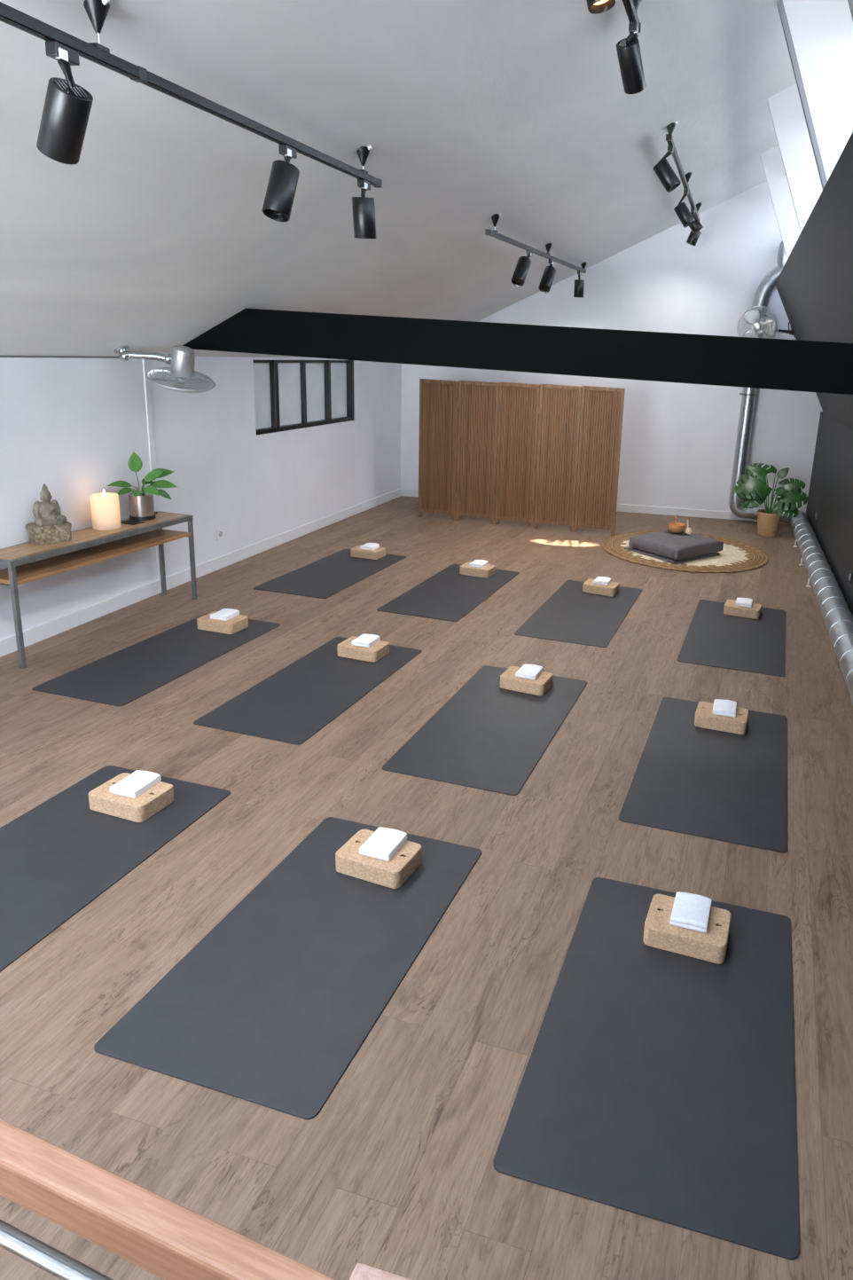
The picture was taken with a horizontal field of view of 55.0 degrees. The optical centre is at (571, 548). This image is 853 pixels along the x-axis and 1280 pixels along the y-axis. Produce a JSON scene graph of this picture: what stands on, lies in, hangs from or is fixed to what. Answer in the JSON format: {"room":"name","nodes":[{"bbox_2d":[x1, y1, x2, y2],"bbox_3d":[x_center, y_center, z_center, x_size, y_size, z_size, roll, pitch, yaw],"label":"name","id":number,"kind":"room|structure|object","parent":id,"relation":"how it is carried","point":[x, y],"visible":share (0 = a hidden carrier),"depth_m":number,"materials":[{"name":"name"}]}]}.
{"room":"exercise studio","nodes":[
{"label":"exercise studio","id":0,"kind":"room"},
{"bbox_2d":[0,354,401,639],"bbox_3d":[-4.005,-0.324,5.669,0.200,2.075,15.400,6,14,10],"label":"wall","id":1,"kind":"structure","parent":0,"point":[74,427],"depth_m":7.16,"materials":[{"name":"white paint"}]},
{"bbox_2d":[0,355,119,358],"bbox_3d":[-4.416,-0.655,2.638,0.006,0.014,9.600,6,14,10],"label":"trim","id":2,"kind":"structure","parent":1,"relation":"attached to","point":[81,357],"depth_m":5.89,"materials":[{"name":"grey metal"}]},
{"bbox_2d":[142,360,160,580],"bbox_3d":[-3.633,-0.659,6.939,0.012,1.920,0.066,6,14,10],"label":"cable conduit","id":3,"kind":"object","parent":1,"relation":"attached to","point":[145,363],"visible":0.64,"depth_m":6.84,"materials":[{"name":"white plastic"}]},
{"bbox_2d":[0,487,401,657],"bbox_3d":[-4.045,0.737,5.444,0.016,0.120,14.480,6,14,10],"label":"baseboard","id":4,"kind":"structure","parent":1,"relation":"attached to","point":[8,645],"depth_m":7.26,"materials":[{"name":"white paint"}]},
{"bbox_2d":[216,527,224,540],"bbox_3d":[-3.500,-0.148,7.953,0.014,0.110,0.110,6,14,10],"label":"wall outlet","id":5,"kind":"object","parent":1,"relation":"attached to","point":[220,534],"visible":1,"depth_m":7.94,"materials":[{"name":"white plastic"}]},
{"bbox_2d":[253,359,354,434],"bbox_3d":[-3.127,-1.831,9.412,0.090,0.780,2.295,6,14,10],"label":"window","id":6,"kind":"structure","parent":1,"relation":"in","point":[289,395],"depth_m":9.32,"materials":[{"name":"black metal"}]},
{"bbox_2d":[0,0,796,357],"bbox_3d":[-1.264,-2.432,4.612,5.720,3.149,15.800,6,14,10],"label":"ceiling","id":7,"kind":"structure","parent":0,"point":[469,112],"depth_m":4.96,"materials":[{"name":"grey paint"}]},
{"bbox_2d":[113,345,215,392],"bbox_3d":[-3.251,-1.467,6.479,0.637,0.364,0.555,6,14,10],"label":"wall fan","id":8,"kind":"object","parent":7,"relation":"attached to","point":[181,359],"visible":1,"depth_m":6.39,"materials":[{"name":"silver metal"}]},
{"bbox_2d":[0,0,382,188],"bbox_3d":[-1.605,-1.912,3.160,0.106,0.249,3.884,6,14,11],"label":"track","id":9,"kind":"object","parent":7,"relation":"attached to","point":[97,11],"visible":0.99,"depth_m":3.04,"materials":[{"name":"black metal"}]},
{"bbox_2d":[36,40,93,164],"bbox_3d":[-1.787,-1.550,2.811,0.259,0.353,0.145,15,18,38],"label":"track spotlight","id":10,"kind":"object","parent":9,"relation":"hanging from","point":[67,105],"visible":1,"depth_m":2.77,"materials":[{"name":"black metal"}]},
{"bbox_2d":[262,144,299,222],"bbox_3d":[-1.460,-1.841,4.018,0.132,0.365,0.221,8,15,20],"label":"track spotlight","id":11,"kind":"object","parent":9,"relation":"hanging from","point":[284,176],"visible":1,"depth_m":3.98,"materials":[{"name":"black metal"}]},
{"bbox_2d":[352,179,376,238],"bbox_3d":[-1.265,-2.066,4.871,0.132,0.337,0.160,6,14,10],"label":"track spotlight","id":12,"kind":"object","parent":9,"relation":"hanging from","point":[364,208],"visible":1,"depth_m":4.83,"materials":[{"name":"black metal"}]},
{"bbox_2d":[182,308,852,394],"bbox_3d":[-0.442,-1.573,6.241,6.138,0.387,0.160,7,14,13],"label":"roof beam","id":13,"kind":"structure","parent":7,"relation":"attached to","point":[718,360],"depth_m":6.11,"materials":[{"name":"black paint"}]},
{"bbox_2d":[485,212,588,273],"bbox_3d":[-0.267,-3.348,8.980,0.106,0.255,4.205,6,14,11],"label":"track","id":14,"kind":"object","parent":7,"relation":"attached to","point":[495,217],"visible":0.94,"depth_m":8.19,"materials":[{"name":"black metal"}]},
{"bbox_2d":[511,251,533,286],"bbox_3d":[-0.481,-2.879,8.197,0.150,0.382,0.449,8,15,20],"label":"track spotlight","id":15,"kind":"object","parent":14,"relation":"hanging from","point":[523,264],"visible":1,"depth_m":8.10,"materials":[{"name":"black metal"}]},
{"bbox_2d":[539,259,556,292],"bbox_3d":[-0.265,-3.124,9.143,0.132,0.382,0.349,7,14,14],"label":"track spotlight","id":16,"kind":"object","parent":14,"relation":"hanging from","point":[549,273],"visible":1,"depth_m":9.09,"materials":[{"name":"black metal"}]},
{"bbox_2d":[573,270,584,297],"bbox_3d":[0.104,-3.565,10.757,0.132,0.336,0.176,6,14,10],"label":"track spotlight","id":17,"kind":"object","parent":14,"relation":"hanging from","point":[579,284],"visible":1,"depth_m":10.73,"materials":[{"name":"black metal"}]},
{"bbox_2d":[622,0,641,32],"bbox_3d":[0.015,-2.660,2.909,0.106,0.138,3.574,6,14,11],"label":"track","id":18,"kind":"object","parent":7,"relation":"attached to","point":[632,6],"visible":0.73,"depth_m":4.41,"materials":[{"name":"black metal"}]},
{"bbox_2d":[586,0,615,14],"bbox_3d":[0.140,-2.707,3.841,0.156,0.211,0.136,6,14,10],"label":"track spotlight","id":19,"kind":"object","parent":18,"relation":"hanging from","point":[594,6],"visible":1,"depth_m":3.90,"materials":[{"name":"black metal"}]},
{"bbox_2d":[616,22,645,94],"bbox_3d":[0.350,-2.834,4.643,0.132,0.320,0.268,9,15,23],"label":"track spotlight","id":20,"kind":"object","parent":18,"relation":"hanging from","point":[628,49],"visible":1,"depth_m":4.58,"materials":[{"name":"black metal"}]},
{"bbox_2d":[666,121,703,220],"bbox_3d":[1.270,-4.009,8.682,0.107,0.220,4.055,6,14,11],"label":"track","id":21,"kind":"object","parent":7,"relation":"attached to","point":[685,178],"visible":0.91,"depth_m":7.90,"materials":[{"name":"black metal"}]},
{"bbox_2d":[653,144,681,192],"bbox_3d":[0.849,-3.348,7.049,0.255,0.370,0.150,6,14,10],"label":"track spotlight","id":22,"kind":"object","parent":21,"relation":"hanging from","point":[663,170],"visible":1,"depth_m":7.01,"materials":[{"name":"black metal"}]},
{"bbox_2d":[674,188,695,227],"bbox_3d":[1.242,-3.718,8.720,0.239,0.390,0.136,6,14,10],"label":"track spotlight","id":23,"kind":"object","parent":21,"relation":"hanging from","point":[684,214],"visible":1,"depth_m":8.68,"materials":[{"name":"black metal"}]},
{"bbox_2d":[686,219,701,246],"bbox_3d":[1.606,-4.137,10.432,0.188,0.338,0.132,6,14,10],"label":"track spotlight","id":24,"kind":"object","parent":21,"relation":"hanging from","point":[693,239],"visible":0.58,"depth_m":10.40,"materials":[{"name":"black metal"}]},
{"bbox_2d":[689,207,703,233],"bbox_3d":[1.506,-4.004,9.751,0.215,0.288,0.132,6,14,10],"label":"track spotlight","id":25,"kind":"object","parent":21,"relation":"hanging from","point":[696,225],"visible":0.76,"depth_m":9.70,"materials":[{"name":"black metal"}]},
{"bbox_2d":[0,495,852,1279],"bbox_3d":[-0.880,1.066,5.353,6.910,0.120,15.800,6,14,10],"label":"floor","id":26,"kind":"structure","parent":0,"point":[396,1173],"depth_m":3.48,"materials":[{"name":"brown wood"}]},
{"bbox_2d":[0,510,196,668],"bbox_3d":[-3.667,0.244,6.194,0.350,0.761,1.720,7,14,13],"label":"console table","id":27,"kind":"object","parent":26,"relation":"on","point":[27,561],"visible":1,"depth_m":5.94,"materials":[{"name":"brown wood"}]},
{"bbox_2d":[25,483,71,545],"bbox_3d":[-3.768,-0.259,5.737,0.192,0.420,0.259,14,17,37],"label":"seated statue","id":28,"kind":"object","parent":27,"relation":"on","point":[50,526],"visible":1,"depth_m":5.70,"materials":[{"name":"stone"}]},
{"bbox_2d":[0,528,190,585],"bbox_3d":[-3.655,0.033,6.141,0.346,0.027,1.648,7,14,13],"label":"shelf","id":29,"kind":"object","parent":27,"relation":"attached to","point":[42,569],"depth_m":6.01,"materials":[{"name":"brown wood"}]},
{"bbox_2d":[89,490,121,530],"bbox_3d":[-3.639,-0.316,6.229,0.196,0.310,0.196,6,14,10],"label":"pillar candle","id":30,"kind":"object","parent":27,"relation":"on","point":[105,506],"visible":1,"depth_m":6.17,"materials":[{"name":"wax"}]},
{"bbox_2d":[120,519,145,525],"bbox_3d":[-3.568,-0.215,6.479,0.160,0.004,0.130,7,14,16],"label":"coaster","id":31,"kind":"object","parent":27,"relation":"on","point":[129,522],"visible":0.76,"depth_m":6.47,"materials":[{"name":"black plastic"}]},
{"bbox_2d":[107,452,177,520],"bbox_3d":[-3.481,-0.515,6.559,0.345,0.558,0.524,6,14,10],"label":"peace lily","id":32,"kind":"object","parent":27,"relation":"on","point":[141,503],"visible":0.98,"depth_m":6.55,"materials":[{"name":"green plant"}]},
{"bbox_2d":[128,492,154,517],"bbox_3d":[-3.564,-0.365,6.616,0.184,0.186,0.184,6,14,10],"label":"pot","id":33,"kind":"object","parent":32,"relation":"attached to","point":[142,505],"depth_m":6.55,"materials":[{"name":"silver metal"}]},
{"bbox_2d":[129,513,155,520],"bbox_3d":[-3.569,-0.268,6.640,0.192,0.030,0.192,6,14,10],"label":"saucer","id":34,"kind":"object","parent":32,"relation":"attached to","point":[132,516],"depth_m":6.56,"materials":[{"name":"black ceramic"}]},
{"bbox_2d":[0,765,230,972],"bbox_3d":[-2.340,1.395,3.412,0.783,0.006,1.700,7,14,14],"label":"yoga mat","id":35,"kind":"object","parent":26,"relation":"on","point":[58,856],"visible":1,"depth_m":3.58,"materials":[{"name":"grey rubber"}]},
{"bbox_2d":[88,772,173,822],"bbox_3d":[-2.173,1.226,3.945,0.328,0.085,0.225,7,14,16],"label":"block","id":36,"kind":"object","parent":35,"relation":"on","point":[160,796],"visible":0.72,"depth_m":3.86,"materials":[{"name":"beige wood"}]},
{"bbox_2d":[109,769,161,798],"bbox_3d":[-2.158,1.160,3.951,0.148,0.042,0.180,7,14,13],"label":"towel","id":37,"kind":"object","parent":36,"relation":"on","point":[138,781],"visible":1,"depth_m":3.92,"materials":[{"name":"white fabric"}]},
{"bbox_2d":[31,612,280,706],"bbox_3d":[-2.933,0.761,5.846,0.706,0.006,1.678,7,14,14],"label":"yoga mat","id":38,"kind":"object","parent":26,"relation":"on","point":[120,678],"visible":0.91,"depth_m":5.62,"materials":[{"name":"grey rubber"}]},
{"bbox_2d":[196,611,248,634],"bbox_3d":[-2.789,0.590,6.387,0.328,0.085,0.225,7,14,14],"label":"block","id":39,"kind":"object","parent":38,"relation":"on","point":[238,623],"visible":0.78,"depth_m":6.30,"materials":[{"name":"beige wood"}]},
{"bbox_2d":[209,608,239,620],"bbox_3d":[-2.779,0.523,6.394,0.148,0.042,0.180,6,14,11],"label":"towel","id":40,"kind":"object","parent":39,"relation":"on","point":[224,614],"visible":1,"depth_m":6.36,"materials":[{"name":"white fabric"}]},
{"bbox_2d":[0,1118,335,1279],"bbox_3d":[-0.990,1.270,1.103,1.566,1.500,0.034,8,15,18],"label":"handrail","id":41,"kind":"object","parent":26,"relation":"on","point":[167,1239],"visible":1,"depth_m":0.75,"materials":[{"name":"brown wood"}]},
{"bbox_2d":[94,816,481,1119],"bbox_3d":[-0.994,1.528,3.184,0.823,0.006,1.431,7,14,14],"label":"yoga mat","id":42,"kind":"object","parent":26,"relation":"on","point":[274,1004],"visible":0.98,"depth_m":2.93,"materials":[{"name":"grey rubber"}]},
{"bbox_2d":[335,829,422,888],"bbox_3d":[-0.865,1.389,3.588,0.328,0.085,0.225,8,15,18],"label":"block","id":43,"kind":"object","parent":42,"relation":"on","point":[393,873],"visible":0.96,"depth_m":3.51,"materials":[{"name":"beige wood"}]},
{"bbox_2d":[359,827,407,861],"bbox_3d":[-0.846,1.324,3.593,0.148,0.042,0.180,7,14,15],"label":"towel","id":44,"kind":"object","parent":43,"relation":"on","point":[384,843],"visible":1,"depth_m":3.56,"materials":[{"name":"white fabric"}]},
{"bbox_2d":[193,636,422,745],"bbox_3d":[-1.720,0.919,5.490,0.747,0.006,1.636,7,14,14],"label":"yoga mat","id":45,"kind":"object","parent":26,"relation":"on","point":[291,705],"visible":0.98,"depth_m":5.26,"materials":[{"name":"grey rubber"}]},
{"bbox_2d":[337,636,389,662],"bbox_3d":[-1.564,0.754,6.006,0.328,0.085,0.225,7,14,15],"label":"block","id":46,"kind":"object","parent":45,"relation":"on","point":[380,649],"visible":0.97,"depth_m":5.92,"materials":[{"name":"beige wood"}]},
{"bbox_2d":[351,633,380,647],"bbox_3d":[-1.549,0.688,6.013,0.148,0.042,0.180,7,14,13],"label":"towel","id":47,"kind":"object","parent":46,"relation":"on","point":[366,640],"visible":1,"depth_m":5.97,"materials":[{"name":"white fabric"}]},
{"bbox_2d":[252,549,406,598],"bbox_3d":[-2.398,0.227,8.140,0.762,0.006,1.694,7,14,13],"label":"yoga mat","id":48,"kind":"object","parent":26,"relation":"on","point":[326,577],"visible":0.99,"depth_m":7.96,"materials":[{"name":"grey rubber"}]},
{"bbox_2d":[350,544,385,559],"bbox_3d":[-2.231,0.037,8.763,0.328,0.085,0.225,7,14,14],"label":"block","id":49,"kind":"object","parent":48,"relation":"on","point":[379,553],"visible":0.97,"depth_m":8.67,"materials":[{"name":"beige wood"}]},
{"bbox_2d":[360,542,379,549],"bbox_3d":[-2.217,-0.028,8.765,0.148,0.042,0.180,6,14,12],"label":"towel","id":50,"kind":"object","parent":49,"relation":"on","point":[368,545],"visible":1,"depth_m":8.71,"materials":[{"name":"white fabric"}]},
{"bbox_2d":[349,1263,410,1279],"bbox_3d":[-0.222,1.393,0.796,0.075,1.495,0.200,6,14,12],"label":"newel post","id":51,"kind":"object","parent":26,"relation":"on","point":[361,1271],"visible":1,"depth_m":0.71,"materials":[{"name":"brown wood"}]},
{"bbox_2d":[376,564,519,621],"bbox_3d":[-1.132,0.395,7.757,0.767,0.006,1.738,7,14,14],"label":"yoga mat","id":52,"kind":"object","parent":26,"relation":"on","point":[447,595],"visible":0.98,"depth_m":7.56,"materials":[{"name":"grey rubber"}]},
{"bbox_2d":[459,561,495,578],"bbox_3d":[-0.976,0.218,8.319,0.328,0.085,0.225,7,14,16],"label":"block","id":53,"kind":"object","parent":52,"relation":"on","point":[489,570],"visible":0.99,"depth_m":8.23,"materials":[{"name":"beige wood"}]},
{"bbox_2d":[469,559,488,567],"bbox_3d":[-0.967,0.153,8.323,0.148,0.042,0.180,7,14,14],"label":"towel","id":54,"kind":"object","parent":53,"relation":"on","point":[477,563],"visible":1,"depth_m":8.27,"materials":[{"name":"white fabric"}]},
{"bbox_2d":[381,665,587,795],"bbox_3d":[-0.470,1.089,5.091,0.801,0.006,1.623,7,14,14],"label":"yoga mat","id":55,"kind":"object","parent":26,"relation":"on","point":[489,736],"visible":0.98,"depth_m":4.86,"materials":[{"name":"grey rubber"}]},
{"bbox_2d":[500,666,553,695],"bbox_3d":[-0.315,0.925,5.604,0.328,0.085,0.225,8,14,17],"label":"block","id":56,"kind":"object","parent":55,"relation":"on","point":[540,686],"visible":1,"depth_m":5.52,"materials":[{"name":"beige"}]},
{"bbox_2d":[515,663,543,679],"bbox_3d":[-0.294,0.860,5.606,0.148,0.042,0.180,7,14,15],"label":"towel","id":57,"kind":"object","parent":56,"relation":"on","point":[531,671],"visible":1,"depth_m":5.57,"materials":[{"name":"white fabric"}]},
{"bbox_2d":[418,378,625,535],"bbox_3d":[-0.713,-1.224,10.465,2.714,1.900,0.057,6,14,10],"label":"folding screen","id":58,"kind":"object","parent":26,"relation":"on","point":[535,454],"visible":1,"depth_m":10.44,"materials":[{"name":"brown wood"}]},
{"bbox_2d":[514,580,642,647],"bbox_3d":[0.121,0.561,7.375,0.792,0.006,1.777,7,14,13],"label":"yoga mat","id":59,"kind":"object","parent":26,"relation":"on","point":[571,615],"visible":0.97,"depth_m":7.17,"materials":[{"name":"grey rubber"}]},
{"bbox_2d":[582,578,620,596],"bbox_3d":[0.299,0.384,7.945,0.328,0.085,0.225,8,15,18],"label":"block","id":60,"kind":"object","parent":59,"relation":"on","point":[613,588],"visible":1,"depth_m":7.86,"materials":[{"name":"beige wood"}]},
{"bbox_2d":[593,576,612,585],"bbox_3d":[0.309,0.319,7.949,0.148,0.042,0.180,7,14,15],"label":"towel","id":61,"kind":"object","parent":60,"relation":"on","point":[600,580],"visible":1,"depth_m":7.89,"materials":[{"name":"white fabric"}]},
{"bbox_2d":[493,877,800,1259],"bbox_3d":[0.354,1.685,2.863,0.866,0.006,1.393,7,14,13],"label":"yoga mat","id":62,"kind":"object","parent":26,"relation":"on","point":[658,1084],"visible":0.97,"depth_m":2.61,"materials":[{"name":"grey rubber"}]},
{"bbox_2d":[643,894,731,964],"bbox_3d":[0.476,1.547,3.261,0.328,0.085,0.225,7,14,16],"label":"block","id":63,"kind":"object","parent":62,"relation":"on","point":[710,946],"visible":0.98,"depth_m":3.18,"materials":[{"name":"beige"}]},
{"bbox_2d":[669,891,711,933],"bbox_3d":[0.490,1.482,3.265,0.148,0.042,0.180,7,14,15],"label":"towel","id":64,"kind":"object","parent":63,"relation":"on","point":[690,911],"visible":1,"depth_m":3.24,"materials":[{"name":"white fabric"}]},
{"bbox_2d":[602,530,769,573],"bbox_3d":[1.401,0.011,9.875,2.045,0.022,2.045,11,16,30],"label":"round rug","id":65,"kind":"object","parent":26,"relation":"on","point":[735,556],"visible":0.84,"depth_m":9.48,"materials":[{"name":"wicker"}]},
{"bbox_2d":[624,546,720,564],"bbox_3d":[1.224,0.025,9.694,0.840,0.036,0.800,-9,18,-40],"label":"cushion","id":66,"kind":"object","parent":65,"relation":"on","point":[671,561],"visible":0.31,"depth_m":9.43,"materials":[{"name":"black fabric"}]},
{"bbox_2d":[628,530,723,559],"bbox_3d":[1.270,-0.062,9.644,0.860,0.170,0.760,-9,19,-42],"label":"floor cushion","id":67,"kind":"object","parent":66,"relation":"on","point":[663,544],"visible":0.97,"depth_m":9.44,"materials":[{"name":"grey fabric"}]},
{"bbox_2d":[665,529,687,535],"bbox_3d":[1.299,-0.201,9.867,0.270,0.012,0.270,6,14,10],"label":"pad","id":68,"kind":"object","parent":67,"relation":"on","point":[669,531],"visible":0.72,"depth_m":9.80,"materials":[{"name":"black fabric"}]},
{"bbox_2d":[668,522,685,533],"bbox_3d":[1.302,-0.257,9.853,0.204,0.104,0.204,6,14,10],"label":"bowl","id":69,"kind":"object","parent":68,"relation":"on","point":[674,527],"visible":1,"depth_m":9.79,"materials":[{"name":"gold metal"}]},
{"bbox_2d":[685,519,691,534],"bbox_3d":[1.439,-0.265,9.739,0.080,0.173,0.088,6,14,10],"label":"mallet","id":70,"kind":"object","parent":67,"relation":"on","point":[688,530],"visible":1,"depth_m":9.72,"materials":[{"name":"beige wood"}]},
{"bbox_2d":[619,697,787,853],"bbox_3d":[0.845,1.256,4.723,0.843,0.006,1.604,7,14,13],"label":"yoga mat","id":71,"kind":"object","parent":26,"relation":"on","point":[689,779],"visible":0.97,"depth_m":4.49,"materials":[{"name":"grey rubber"}]},
{"bbox_2d":[694,701,748,734],"bbox_3d":[0.979,1.099,5.199,0.328,0.085,0.225,7,14,15],"label":"block","id":72,"kind":"object","parent":71,"relation":"on","point":[704,718],"visible":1,"depth_m":5.11,"materials":[{"name":"beige wood"}]},
{"bbox_2d":[712,698,737,717],"bbox_3d":[1.000,1.035,5.201,0.148,0.042,0.180,6,14,12],"label":"towel","id":73,"kind":"object","parent":72,"relation":"on","point":[727,708],"visible":1,"depth_m":5.16,"materials":[{"name":"white fabric"}]},
{"bbox_2d":[676,599,786,676],"bbox_3d":[1.447,0.737,6.971,0.830,0.006,1.739,7,14,14],"label":"yoga mat","id":74,"kind":"object","parent":26,"relation":"on","point":[714,638],"visible":0.97,"depth_m":6.76,"materials":[{"name":"grey rubber"}]},
{"bbox_2d":[723,599,761,619],"bbox_3d":[1.612,0.567,7.508,0.328,0.085,0.225,8,15,18],"label":"block","id":75,"kind":"object","parent":74,"relation":"on","point":[754,612],"visible":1,"depth_m":7.42,"materials":[{"name":"beige"}]},
{"bbox_2d":[735,597,753,607],"bbox_3d":[1.627,0.503,7.510,0.148,0.042,0.180,7,14,15],"label":"towel","id":76,"kind":"object","parent":75,"relation":"on","point":[747,602],"visible":1,"depth_m":7.45,"materials":[{"name":"white fabric"}]},
{"bbox_2d":[757,509,782,536],"bbox_3d":[2.720,-0.352,11.017,0.336,0.330,0.336,6,14,10],"label":"woven pot","id":77,"kind":"object","parent":26,"relation":"on","point":[768,520],"depth_m":10.91,"materials":[{"name":"brown wicker"}]},
{"bbox_2d":[734,463,808,536],"bbox_3d":[2.730,-0.665,10.954,0.986,0.968,0.361,6,14,10],"label":"monstera","id":78,"kind":"object","parent":26,"relation":"on","point":[768,520],"visible":1,"depth_m":10.87,"materials":[{"name":"plant"}]},
{"bbox_2d":[400,180,823,513],"bbox_3d":[0.701,-3.003,11.634,6.825,4.950,0.199,4,14,4],"label":"wall","id":79,"kind":"structure","parent":0,"point":[679,440],"depth_m":11.57,"materials":[{"name":"white paint"}]},
{"bbox_2d":[401,488,786,523],"bbox_3d":[0.419,-0.645,12.117,6.150,0.115,0.016,4,14,4],"label":"baseboard","id":80,"kind":"structure","parent":79,"relation":"attached to","point":[407,492],"depth_m":12.03,"materials":[{"name":"white paint"}]},
{"bbox_2d":[775,132,852,614],"bbox_3d":[1.932,-0.436,4.424,1.275,3.550,15.400,6,14,10],"label":"wall","id":81,"kind":"structure","parent":0,"point":[814,286],"depth_m":7.77,"materials":[{"name":"black paint"}]},
{"bbox_2d":[738,306,794,338],"bbox_3d":[2.749,-3.037,10.992,0.914,0.564,0.387,3,14,-1],"label":"wall fan","id":82,"kind":"object","parent":81,"relation":"attached to","point":[770,327],"visible":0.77,"depth_m":10.88,"materials":[{"name":"silver metal"}]},
{"bbox_2d":[760,145,800,259],"bbox_3d":[2.689,-4.085,9.308,1.050,1.480,0.055,6,14,10],"label":"trim","id":83,"kind":"structure","parent":81,"relation":"attached to","point":[772,160],"depth_m":9.32,"materials":[{"name":"white paint"}]},
{"bbox_2d":[729,241,852,704],"bbox_3d":[1.734,-0.939,5.205,1.145,4.127,13.035,6,14,10],"label":"ventilation duct","id":84,"kind":"object","parent":81,"relation":"attached to","point":[837,616],"visible":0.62,"depth_m":9.68,"materials":[{"name":"metal"}]},
{"bbox_2d":[788,321,794,335],"bbox_3d":[2.990,-3.026,10.837,0.096,0.237,0.036,6,14,10],"label":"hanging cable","id":85,"kind":"object","parent":81,"relation":"hanging from","point":[792,332],"visible":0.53,"depth_m":10.85,"materials":[{"name":"black plastic"}]},
{"bbox_2d":[767,83,823,232],"bbox_3d":[2.285,-3.625,7.341,1.050,1.480,0.055,6,14,10],"label":"skylight","id":86,"kind":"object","parent":81,"relation":"attached to","point":[785,106],"depth_m":7.35,"materials":[{"name":"white glass"}]},
{"bbox_2d":[777,0,827,188],"bbox_3d":[1.592,-3.058,5.455,0.500,1.205,0.072,6,14,10],"label":"trim","id":87,"kind":"structure","parent":81,"relation":"attached to","point":[781,5],"depth_m":5.42,"materials":[{"name":"grey"}]},
{"bbox_2d":[783,0,852,180],"bbox_3d":[1.882,-3.164,5.374,1.050,1.480,0.055,6,14,10],"label":"skylight","id":88,"kind":"object","parent":81,"relation":"attached to","point":[821,31],"depth_m":5.36,"materials":[{"name":"white glass"}]},
{"bbox_2d":[848,0,852,20],"bbox_3d":[1.188,-2.598,3.488,0.500,1.205,0.072,6,14,10],"label":"trim","id":89,"kind":"structure","parent":81,"relation":"attached to","point":[851,2],"depth_m":3.53,"materials":[{"name":"grey"}]},
{"bbox_2d":[848,570,852,582],"bbox_3d":[2.604,0.260,7.434,0.020,0.100,0.100,6,14,10],"label":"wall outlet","id":90,"kind":"object","parent":81,"relation":"attached to","point":[851,572],"visible":1,"depth_m":7.41,"materials":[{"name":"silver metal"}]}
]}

